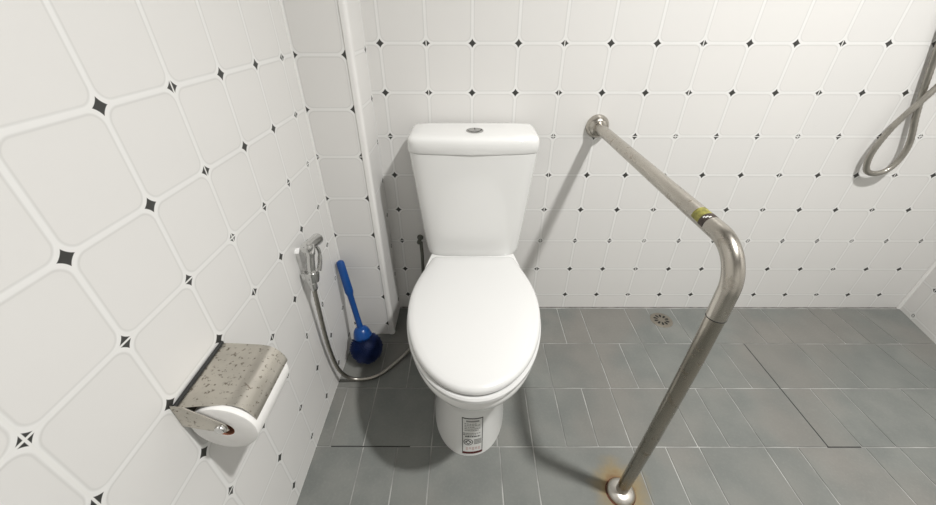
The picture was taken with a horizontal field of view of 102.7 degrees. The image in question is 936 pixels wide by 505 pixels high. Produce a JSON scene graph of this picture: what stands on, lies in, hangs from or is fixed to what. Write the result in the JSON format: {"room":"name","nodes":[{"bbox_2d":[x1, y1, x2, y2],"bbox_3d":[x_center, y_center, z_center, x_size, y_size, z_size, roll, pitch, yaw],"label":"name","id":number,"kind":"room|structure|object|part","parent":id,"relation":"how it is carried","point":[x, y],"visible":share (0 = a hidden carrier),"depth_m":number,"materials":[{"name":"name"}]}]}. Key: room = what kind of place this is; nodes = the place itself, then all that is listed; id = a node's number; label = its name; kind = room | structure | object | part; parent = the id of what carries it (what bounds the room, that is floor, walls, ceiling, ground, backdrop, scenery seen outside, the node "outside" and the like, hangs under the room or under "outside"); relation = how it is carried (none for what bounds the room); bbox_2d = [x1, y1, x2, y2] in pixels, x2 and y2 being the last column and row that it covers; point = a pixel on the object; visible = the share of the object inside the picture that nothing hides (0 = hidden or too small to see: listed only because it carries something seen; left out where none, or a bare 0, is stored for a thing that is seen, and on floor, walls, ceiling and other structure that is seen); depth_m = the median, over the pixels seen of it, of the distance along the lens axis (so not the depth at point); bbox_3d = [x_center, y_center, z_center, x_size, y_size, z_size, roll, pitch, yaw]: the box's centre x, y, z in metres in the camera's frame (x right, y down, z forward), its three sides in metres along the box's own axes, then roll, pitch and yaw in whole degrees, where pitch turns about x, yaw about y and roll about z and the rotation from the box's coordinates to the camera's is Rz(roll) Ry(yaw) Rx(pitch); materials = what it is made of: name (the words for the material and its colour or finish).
{"room":"accessible bathroom","nodes":[
{"label":"accessible bathroom","id":0,"kind":"room"},
{"bbox_2d":[0,0,353,504],"bbox_3d":[-0.510,-0.144,-0.023,0.120,2.650,2.350,0,33,0],"label":"wall","id":1,"kind":"structure","parent":0,"point":[160,185],"depth_m":0.53,"materials":[{"name":"tile"}]},
{"bbox_2d":[169,341,286,433],"bbox_3d":[-0.395,0.227,0.638,0.111,0.075,0.147,0,33,0],"label":"paper holder","id":2,"kind":"object","parent":1,"relation":"attached to","point":[244,376],"visible":1,"depth_m":0.62,"materials":[{"name":"metal"}]},
{"bbox_3d":[-0.415,0.260,0.581,0.068,0.068,0.001,0,33,0],"label":"arm","id":3,"kind":"part","parent":2,"relation":"part of","materials":[{"name":"metal"}]},
{"bbox_2d":[192,363,288,446],"bbox_3d":[-0.392,0.250,0.655,0.105,0.105,0.128,0,33,0],"label":"toilet paper roll","id":4,"kind":"object","parent":2,"relation":"on","point":[244,429],"visible":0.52,"depth_m":0.61,"materials":[{"name":"paper"}]},
{"bbox_2d":[301,268,319,283],"bbox_3d":[-0.420,0.063,1.002,0.047,0.035,0.038,0,33,0],"label":"holder","id":5,"kind":"object","parent":1,"relation":"attached to","point":[311,275],"depth_m":0.99,"materials":[{"name":"silver metal"}]},
{"bbox_2d":[279,0,354,329],"bbox_3d":[-0.449,-0.742,0.798,0.009,2.550,0.009,0,33,0],"label":"trim","id":6,"kind":"structure","parent":1,"relation":"attached to","point":[280,1],"depth_m":1.05,"materials":[{"name":"white plastic"}]},
{"bbox_2d":[295,233,410,380],"bbox_3d":[-0.280,0.129,1.253,0.108,0.591,0.483,22,39,30],"label":"bidet sprayer","id":7,"kind":"object","parent":1,"relation":"attached to","point":[309,272],"visible":0.84,"depth_m":1.01,"materials":[{"name":"silver metal"}]},
{"bbox_3d":[-0.410,0.029,0.989,0.027,0.121,0.041,9,34,14],"label":"handle","id":8,"kind":"part","parent":7,"relation":"part of","materials":[{"name":"silver metal"}]},
{"bbox_2d":[337,0,394,333],"bbox_3d":[-0.301,-0.745,0.804,0.019,2.550,0.019,0,33,0],"label":"trim","id":9,"kind":"structure","parent":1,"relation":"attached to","point":[342,4],"depth_m":1.08,"materials":[{"name":"white plastic"}]},
{"bbox_2d":[281,0,399,333],"bbox_3d":[-0.372,-0.786,0.866,0.154,2.550,0.160,0,33,0],"label":"wall column","id":10,"kind":"structure","parent":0,"point":[314,26],"depth_m":1.09,"materials":[{"name":"tile"}]},
{"bbox_2d":[296,307,935,504],"bbox_3d":[0.724,0.932,0.680,2.590,0.120,2.590,0,33,0],"label":"floor","id":11,"kind":"structure","parent":0,"point":[786,406],"depth_m":1.18,"materials":[{"name":"tile"}]},
{"bbox_2d":[336,260,382,364],"bbox_3d":[-0.390,0.227,1.296,0.172,0.380,0.118,18,37,25],"label":"toilet brush","id":12,"kind":"object","parent":11,"relation":"on","point":[366,347],"visible":1,"depth_m":1.32,"materials":[{"name":"blue plastic"}]},
{"bbox_3d":[-0.406,0.158,1.300,0.029,0.268,0.111,-20,38,-28],"label":"handle","id":13,"kind":"part","parent":12,"relation":"part of","materials":[{"name":"blue plastic"}]},
{"bbox_2d":[407,123,540,455],"bbox_3d":[0.015,0.116,1.092,0.382,0.794,0.737,0,33,0],"label":"toilet","id":14,"kind":"object","parent":11,"relation":"on","point":[474,321],"visible":1,"depth_m":1.05,"materials":[{"name":"white ceramic"}]},
{"bbox_2d":[462,417,482,453],"bbox_3d":[0.012,0.513,1.049,0.058,0.155,0.017,0,33,0],"label":"label","id":15,"kind":"object","parent":14,"relation":"attached to","point":[472,427],"depth_m":1.05,"materials":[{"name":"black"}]},
{"bbox_3d":[0.015,0.289,1.194,0.349,0.392,0.706,0,33,0],"label":"bowl","id":16,"kind":"part","parent":14,"relation":"part of","materials":[{"name":"white ceramic"}]},
{"bbox_3d":[0.016,-0.173,1.229,0.377,0.357,0.178,0,33,0],"label":"tank","id":17,"kind":"part","parent":14,"relation":"part of","materials":[{"name":"white ceramic"}]},
{"bbox_3d":[0.016,-0.343,1.119,0.382,0.048,0.189,0,33,0],"label":"tank lid","id":18,"kind":"part","parent":14,"relation":"part of","materials":[{"name":"white ceramic"}]},
{"bbox_3d":[0.015,0.154,0.984,0.350,0.025,0.498,0,33,0],"label":"seat lid","id":19,"kind":"part","parent":14,"relation":"part of","materials":[{"name":"white plastic"}]},
{"bbox_3d":[0.015,0.176,0.991,0.356,0.016,0.502,0,33,0],"label":"seat","id":20,"kind":"part","parent":14,"relation":"part of","materials":[{"name":"white plastic"}]},
{"bbox_2d":[650,313,672,327],"bbox_3d":[0.807,0.281,1.562,0.088,0.003,0.088,0,33,0],"label":"floor drain","id":21,"kind":"object","parent":11,"relation":"on","point":[659,319],"visible":1,"depth_m":1.56,"materials":[{"name":"metal"}]},
{"bbox_2d":[360,0,935,306],"bbox_3d":[0.726,-0.819,1.009,2.590,2.650,0.120,0,33,0],"label":"wall","id":22,"kind":"structure","parent":0,"point":[769,114],"depth_m":1.21,"materials":[{"name":"tile"}]},
{"bbox_2d":[417,235,424,272],"bbox_3d":[-0.182,0.011,1.455,0.026,0.161,0.047,0,33,0],"label":"supply valve","id":23,"kind":"object","parent":22,"relation":"attached to","point":[419,237],"visible":0.89,"depth_m":1.43,"materials":[{"name":"grey metal"}]},
{"bbox_2d":[402,307,896,307],"bbox_3d":[0.788,0.239,1.629,2.146,0.005,0.006,0,33,0],"label":"baseboard","id":24,"kind":"structure","parent":22,"relation":"attached to","point":[402,307],"depth_m":1.63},
{"bbox_2d":[586,114,745,504],"bbox_3d":[0.412,0.115,1.080,0.080,0.808,0.787,0,33,0],"label":"grab bar","id":25,"kind":"object","parent":22,"relation":"attached to","point":[620,491],"visible":1,"depth_m":0.70,"materials":[{"name":"metal"}]},
{"bbox_3d":[0.413,-0.155,0.897,0.032,0.137,0.777,0,33,0],"label":"rail","id":26,"kind":"part","parent":25,"relation":"part of","materials":[{"name":"metal"}]},
{"bbox_3d":[0.411,0.373,0.814,0.030,0.658,0.057,-3,33,-5],"label":"post","id":27,"kind":"part","parent":25,"relation":"part of","materials":[{"name":"metal"}]},
{"bbox_2d":[862,43,935,175],"bbox_3d":[1.389,-0.502,1.115,0.232,0.579,0.049,0,33,0],"label":"shower hose","id":28,"kind":"object","parent":22,"relation":"attached to","point":[924,95],"visible":1,"depth_m":1.18,"materials":[{"name":"metal"}]},
{"bbox_2d":[900,267,935,343],"bbox_3d":[1.884,-0.142,-0.025,0.271,2.650,2.350,0,33,0],"label":"wall","id":29,"kind":"structure","parent":0,"point":[920,308],"depth_m":1.51,"materials":[{"name":"tile"}]},
{"bbox_2d":[897,260,935,308],"bbox_3d":[1.867,-0.825,0.927,0.014,2.550,0.014,0,33,0],"label":"trim","id":30,"kind":"structure","parent":29,"relation":"attached to","point":[933,265],"depth_m":1.55,"materials":[{"name":"white plastic"}]}
]}

